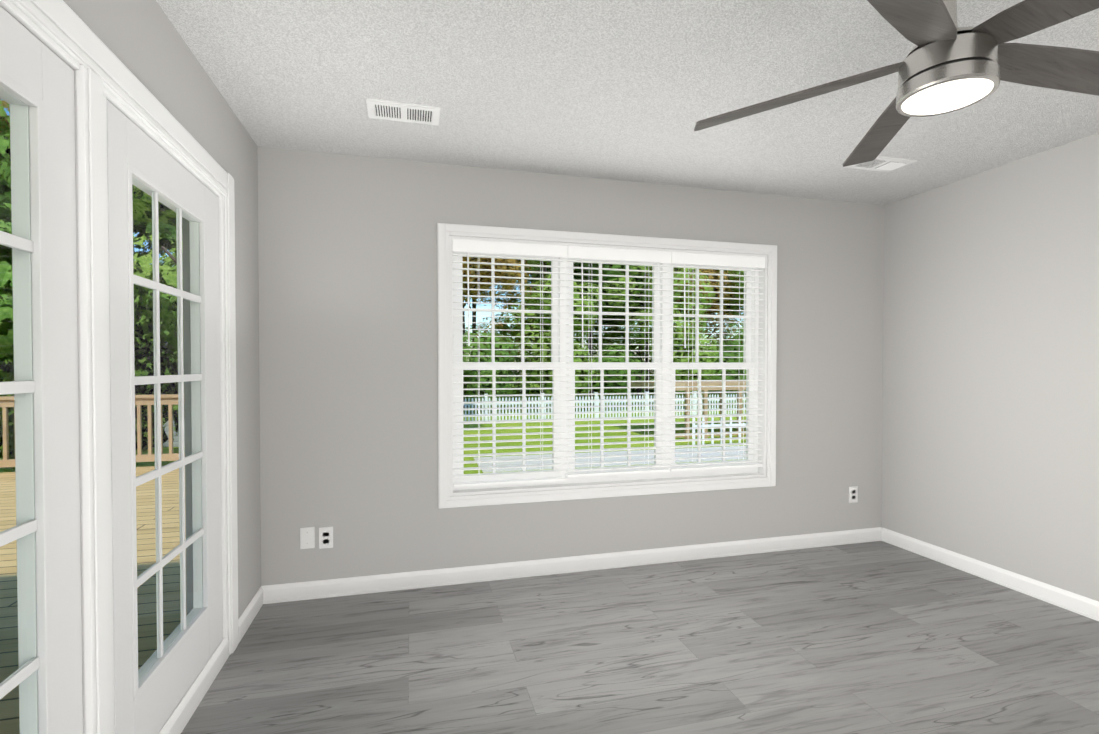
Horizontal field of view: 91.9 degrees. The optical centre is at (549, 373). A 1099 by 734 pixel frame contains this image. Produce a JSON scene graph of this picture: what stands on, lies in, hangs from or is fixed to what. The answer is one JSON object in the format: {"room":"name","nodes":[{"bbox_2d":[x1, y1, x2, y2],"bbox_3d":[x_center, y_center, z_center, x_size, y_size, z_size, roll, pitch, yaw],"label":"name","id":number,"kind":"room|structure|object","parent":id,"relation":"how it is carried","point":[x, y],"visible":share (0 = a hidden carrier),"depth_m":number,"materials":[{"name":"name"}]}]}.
{"room":"empty living room","nodes":[
{"label":"empty living room","id":0,"kind":"room"},
{"bbox_2d":[63,0,260,618],"bbox_3d":[-1.017,0.048,0.489,0.160,2.440,5.143,0,1,-15],"label":"wall","id":1,"kind":"structure","parent":0,"point":[144,43],"depth_m":2.30,"materials":[{"name":"grey paint"}]},
{"bbox_2d":[0,6,222,733],"bbox_3d":[-1.205,0.249,1.397,0.052,1.982,1.838,0,1,-15],"label":"patio door","id":2,"kind":"structure","parent":1,"relation":"in","point":[36,84],"depth_m":1.31,"materials":[{"name":"white wood"}]},
{"bbox_2d":[0,0,238,733],"bbox_3d":[-1.258,0.205,1.384,0.206,2.139,2.112,0,1,-15],"label":"door frame","id":3,"kind":"structure","parent":1,"relation":"attached to","point":[67,35],"depth_m":1.36,"materials":[{"name":"white wood"}]},
{"bbox_2d":[158,638,228,733],"bbox_3d":[-1.293,1.201,1.873,0.014,0.092,0.943,0,1,-15],"label":"baseboard","id":4,"kind":"structure","parent":1,"relation":"attached to","point":[182,713],"depth_m":1.99,"materials":[{"name":"white wood"}]},
{"bbox_2d":[238,585,265,641],"bbox_3d":[-1.486,1.189,2.643,0.014,0.092,0.408,0,1,-15],"label":"baseboard","id":5,"kind":"structure","parent":1,"relation":"attached to","point":[245,620],"depth_m":2.64,"materials":[{"name":"white wood"}]},
{"bbox_2d":[257,146,884,585],"bbox_3d":[0.422,0.002,3.440,4.118,2.440,0.160,0,1,-15],"label":"wall","id":6,"kind":"structure","parent":0,"point":[349,344],"depth_m":3.08,"materials":[{"name":"grey paint"}]},
{"bbox_2d":[300,527,314,548],"bbox_3d":[-1.325,0.898,2.911,0.072,0.116,0.007,0,1,-15],"label":"blank wall plate","id":7,"kind":"object","parent":6,"relation":"attached to","point":[307,537],"visible":1,"depth_m":2.91,"materials":[{"name":"white plastic"}]},
{"bbox_2d":[319,527,332,548],"bbox_3d":[-1.233,0.904,2.934,0.072,0.116,0.008,0,1,-15],"label":"duplex electrical outlet","id":8,"kind":"object","parent":6,"relation":"attached to","point":[325,537],"visible":1,"depth_m":2.93,"materials":[{"name":"white plastic"}]},
{"bbox_2d":[261,527,881,603],"bbox_3d":[0.423,1.177,3.364,4.072,0.092,0.022,0,1,-15],"label":"baseboard","id":9,"kind":"structure","parent":6,"relation":"attached to","point":[287,592],"depth_m":3.25,"materials":[{"name":"white wood"}]},
{"bbox_2d":[437,223,776,508],"bbox_3d":[0.436,-0.049,3.428,2.272,1.650,0.168,0,1,-15],"label":"window","id":10,"kind":"structure","parent":6,"relation":"in","point":[564,349],"depth_m":3.38,"materials":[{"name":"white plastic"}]},
{"bbox_2d":[452,239,567,487],"bbox_3d":[-0.233,-0.060,3.214,0.697,1.452,0.073,0,1,-15],"label":"window blind","id":11,"kind":"object","parent":10,"relation":"attached to","point":[503,248],"visible":1,"depth_m":3.20,"materials":[{"name":"white plastic"}]},
{"bbox_2d":[566,246,670,476],"bbox_3d":[0.446,-0.074,3.391,0.697,1.430,0.073,0,1,-15],"label":"window blind","id":12,"kind":"object","parent":10,"relation":"attached to","point":[597,253],"visible":1,"depth_m":3.38,"materials":[{"name":"white plastic"}]},
{"bbox_2d":[668,252,764,471],"bbox_3d":[1.124,-0.077,3.568,0.697,1.430,0.073,0,1,-15],"label":"window blind","id":13,"kind":"object","parent":10,"relation":"attached to","point":[715,260],"visible":0.94,"depth_m":3.56,"materials":[{"name":"white plastic"}]},
{"bbox_2d":[849,486,857,502],"bbox_3d":[2.187,0.868,3.828,0.072,0.116,0.008,0,1,-15],"label":"duplex electrical outlet","id":14,"kind":"object","parent":6,"relation":"attached to","point":[853,494],"visible":1,"depth_m":3.83,"materials":[{"name":"white plastic"}]},
{"bbox_2d":[156,0,1098,204],"bbox_3d":[1.052,-1.240,1.010,4.438,0.120,5.143,0,1,-15],"label":"ceiling","id":15,"kind":"structure","parent":0,"point":[631,90],"depth_m":2.23,"materials":[{"name":"white paint"}]},
{"bbox_2d":[366,98,440,125],"bbox_3d":[-0.668,-1.197,2.443,0.320,0.011,0.185,0,1,-15],"label":"ceiling vent","id":16,"kind":"object","parent":15,"relation":"in","point":[401,111],"visible":1,"depth_m":2.42,"materials":[{"name":"white metal"}]},
{"bbox_2d":[845,155,916,171],"bbox_3d":[1.908,-1.206,3.065,0.320,0.011,0.185,0,1,-15],"label":"ceiling vent","id":17,"kind":"object","parent":15,"relation":"in","point":[884,164],"visible":0.9,"depth_m":3.06,"materials":[{"name":"white metal"}]},
{"bbox_2d":[694,0,1098,166],"bbox_3d":[1.175,-0.990,1.498,1.418,0.396,1.400,0,1,-15],"label":"ceiling fan","id":18,"kind":"object","parent":15,"relation":"hanging from","point":[947,64],"visible":1,"depth_m":1.50,"materials":[{"name":"silver metal"}]},
{"bbox_2d":[181,541,1098,733],"bbox_3d":[1.052,1.320,1.050,4.438,0.120,5.143,0,1,-15],"label":"floor","id":19,"kind":"structure","parent":0,"point":[878,637],"depth_m":2.33,"materials":[{"name":"grey plastic"}]},
{"bbox_2d":[881,133,1098,600],"bbox_3d":[3.122,0.031,1.571,0.160,2.440,5.143,0,1,-15],"label":"wall","id":20,"kind":"structure","parent":0,"point":[990,435],"depth_m":3.11,"materials":[{"name":"grey paint"}]},
{"bbox_2d":[882,528,1098,620],"bbox_3d":[3.033,1.206,1.566,0.022,0.092,4.823,0,1,-15],"label":"baseboard","id":21,"kind":"structure","parent":20,"relation":"attached to","point":[1087,607],"depth_m":3.10,"materials":[{"name":"white wood"}]},
{"label":"outside","id":22,"kind":"structure","parent":0,"visible":0},
{"bbox_2d":[0,376,745,473],"bbox_3d":[-6.004,1.857,39.672,170.000,0.300,160.000,0,1,-15],"label":"ground","id":23,"kind":"structure","parent":22,"point":[498,431],"depth_m":18.48,"materials":[{"name":"green plant"}]},
{"bbox_2d":[0,98,9,131],"bbox_3d":[-22.596,-5.416,18.130,8.192,15.318,8.532,0,1,-15],"label":"tree","id":24,"kind":"object","parent":23,"relation":"on","point":[6,107],"depth_m":18.92,"materials":[{"name":"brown plant"}]},
{"bbox_2d":[0,153,12,355],"bbox_3d":[-10.847,-2.336,8.627,5.757,9.466,6.191,0,1,-15],"label":"tree","id":25,"kind":"object","parent":23,"relation":"on","point":[3,158],"depth_m":8.58,"materials":[{"name":"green plant"}]},
{"bbox_2d":[0,99,142,427],"bbox_3d":[-9.401,-1.249,8.592,4.650,7.289,4.688,0,1,-15],"label":"tree","id":26,"kind":"object","parent":23,"relation":"on","point":[3,123],"depth_m":8.45,"materials":[{"name":"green plant"}]},
{"bbox_2d":[0,134,176,435],"bbox_3d":[-7.647,-0.986,8.718,3.658,6.757,4.393,0,1,-15],"label":"tree","id":27,"kind":"object","parent":23,"relation":"on","point":[6,298],"depth_m":7.59,"materials":[{"name":"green plant"}]},
{"bbox_2d":[0,277,184,468],"bbox_3d":[-6.626,0.307,8.713,3.921,3.725,3.175,0,1,-15],"label":"shrub","id":28,"kind":"object","parent":23,"relation":"on","point":[147,364],"depth_m":8.53,"materials":[{"name":"green plant"}]},
{"bbox_2d":[0,394,186,733],"bbox_3d":[-3.847,1.371,0.975,5.000,2.080,12.145,0,1,-15],"label":"deck","id":29,"kind":"object","parent":23,"relation":"on","point":[7,484],"depth_m":3.68,"materials":[{"name":"brown wood"}]},
{"bbox_2d":[132,187,182,287],"bbox_3d":[-6.512,-3.038,10.505,5.891,10.813,5.812,0,1,-15],"label":"tree","id":30,"kind":"object","parent":23,"relation":"on","point":[168,245],"depth_m":9.48,"materials":[{"name":"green plant"}]},
{"bbox_2d":[132,186,184,413],"bbox_3d":[-5.502,-1.176,9.891,4.382,7.109,3.972,0,1,-15],"label":"tree","id":31,"kind":"object","parent":23,"relation":"on","point":[169,276],"depth_m":8.08,"materials":[{"name":"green plant"}]},
{"bbox_2d":[153,342,184,447],"bbox_3d":[-11.278,-0.594,17.306,6.100,5.300,5.330,0,1,-15],"label":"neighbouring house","id":32,"kind":"structure","parent":23,"relation":"on","point":[176,443],"depth_m":15.18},
{"bbox_2d":[463,257,486,280],"bbox_3d":[-3.197,-2.768,15.071,4.963,10.130,5.208,0,1,-15],"label":"tree","id":33,"kind":"object","parent":23,"relation":"on","point":[470,260],"depth_m":15.56,"materials":[{"name":"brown plant"}]},
{"bbox_2d":[462,257,530,410],"bbox_3d":[-4.660,-4.312,27.610,7.204,12.822,9.868,0,1,-15],"label":"tree","id":34,"kind":"object","parent":23,"relation":"on","point":[482,286],"depth_m":25.70,"materials":[{"name":"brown plant"}]},
{"bbox_2d":[465,258,529,399],"bbox_3d":[-5.475,-7.248,35.033,10.565,18.457,12.211,0,1,-15],"label":"tree","id":35,"kind":"object","parent":23,"relation":"on","point":[474,314],"depth_m":35.60,"materials":[{"name":"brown plant"}]},
{"bbox_2d":[472,259,575,358],"bbox_3d":[-0.701,-4.542,33.473,8.219,13.101,7.169,0,1,-15],"label":"tree","id":36,"kind":"object","parent":23,"relation":"on","point":[507,319],"depth_m":32.52,"materials":[{"name":"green plant"}]},
{"bbox_2d":[490,260,598,409],"bbox_3d":[-0.021,-3.784,27.507,5.878,11.769,5.914,0,1,-15],"label":"tree","id":37,"kind":"object","parent":23,"relation":"on","point":[544,307],"depth_m":26.56,"materials":[{"name":"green plant"}]},
{"bbox_2d":[503,261,593,294],"bbox_3d":[1.129,-7.885,39.019,10.600,19.610,10.657,0,1,-15],"label":"tree","id":38,"kind":"object","parent":23,"relation":"on","point":[519,279],"depth_m":35.61,"materials":[{"name":"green plant"}]},
{"bbox_2d":[520,260,651,405],"bbox_3d":[2.609,-5.809,30.714,7.690,15.717,9.698,0,1,-15],"label":"tree","id":39,"kind":"object","parent":23,"relation":"on","point":[587,277],"depth_m":29.89,"materials":[{"name":"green plant"}]},
{"bbox_2d":[463,390,745,444],"bbox_3d":[6.792,1.431,20.226,27.075,1.160,8.315,0,1,-15],"label":"picket fence","id":40,"kind":"object","parent":23,"relation":"on","point":[543,404],"depth_m":23.00,"materials":[{"name":"white wood"}]},
{"bbox_2d":[473,446,745,472],"bbox_3d":[11.728,2.093,15.937,27.700,0.070,1.900,0,1,-15],"label":"path","id":41,"kind":"structure","parent":23,"relation":"on","point":[605,459],"depth_m":13.20,"materials":[{"name":"beige concrete"}]},
{"bbox_2d":[579,263,677,398],"bbox_3d":[5.668,-5.017,36.465,8.957,13.958,8.178,0,1,-15],"label":"tree","id":42,"kind":"object","parent":23,"relation":"on","point":[617,339],"depth_m":34.23,"materials":[{"name":"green plant"}]},
{"bbox_2d":[610,264,649,394],"bbox_3d":[7.828,-7.786,42.164,9.733,19.310,11.198,0,1,-15],"label":"tree","id":43,"kind":"object","parent":23,"relation":"on","point":[646,379],"depth_m":42.08,"materials":[{"name":"brown plant"}]},
{"bbox_2d":[595,265,715,360],"bbox_3d":[6.256,-3.501,29.023,7.222,11.160,6.316,0,1,-15],"label":"tree","id":44,"kind":"object","parent":23,"relation":"on","point":[678,323],"depth_m":27.39,"materials":[{"name":"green plant"}]},
{"bbox_2d":[631,380,745,438],"bbox_3d":[6.907,1.144,18.744,7.600,1.780,3.000,0,1,-15],"label":"timber structure","id":45,"kind":"object","parent":23,"relation":"on","point":[703,389],"depth_m":16.76,"materials":[{"name":"brown wood"}]},
{"bbox_2d":[637,267,740,397],"bbox_3d":[8.835,-5.002,32.979,7.159,14.038,8.134,0,1,-15],"label":"tree","id":46,"kind":"object","parent":23,"relation":"on","point":[716,301],"depth_m":31.47,"materials":[{"name":"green plant"}]},
{"bbox_2d":[703,270,743,376],"bbox_3d":[12.757,-3.912,38.963,9.319,11.665,9.250,0,1,-15],"label":"tree","id":47,"kind":"object","parent":23,"relation":"on","point":[715,312],"depth_m":39.27,"materials":[{"name":"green plant"}]},
{"bbox_2d":[705,269,743,326],"bbox_3d":[12.629,-4.524,32.546,7.854,13.092,7.164,0,1,-15],"label":"tree","id":48,"kind":"object","parent":23,"relation":"on","point":[737,289],"depth_m":31.73,"materials":[{"name":"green plant"}]},
{"bbox_2d":[465,317,743,392],"bbox_3d":[12.927,-1.465,50.941,75.663,9.549,10.320,0,1,-15],"label":"trees","id":49,"kind":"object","parent":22,"point":[595,353],"depth_m":45.97,"materials":[{"name":"green plant"}]},
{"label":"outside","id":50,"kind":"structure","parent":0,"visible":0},
{"bbox_2d":[0,357,14,471],"bbox_3d":[-8.293,0.722,8.002,2.578,2.518,2.444,0,1,-15],"label":"shrub","id":51,"kind":"object","parent":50,"point":[11,431],"depth_m":7.57,"materials":[{"name":"green plant"}]},
{"bbox_2d":[463,330,518,405],"bbox_3d":[-3.015,-0.224,25.821,3.564,3.772,4.055,0,1,-15],"label":"hedge","id":52,"kind":"object","parent":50,"point":[508,344],"depth_m":24.81,"materials":[{"name":"green plant"}]},
{"bbox_2d":[514,321,599,404],"bbox_3d":[0.398,-0.558,26.231,4.487,4.346,4.241,0,1,-15],"label":"hedge","id":53,"kind":"object","parent":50,"point":[546,351],"depth_m":24.99,"materials":[{"name":"green plant"}]},
{"bbox_2d":[590,345,647,397],"bbox_3d":[3.501,-0.167,27.494,3.232,2.740,2.861,0,1,-15],"label":"hedge","id":54,"kind":"object","parent":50,"point":[614,372],"depth_m":26.79,"materials":[{"name":"green plant"}]},
{"bbox_2d":[673,326,720,401],"bbox_3d":[7.283,-0.468,27.757,4.021,4.102,3.920,0,1,-15],"label":"hedge","id":55,"kind":"object","parent":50,"point":[695,371],"depth_m":26.62,"materials":[{"name":"green plant"}]},
{"bbox_2d":[697,323,745,402],"bbox_3d":[10.348,-0.621,29.380,5.211,4.426,3.897,0,1,-15],"label":"hedge","id":56,"kind":"object","parent":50,"point":[733,360],"depth_m":28.35,"materials":[{"name":"green plant"}]}
]}

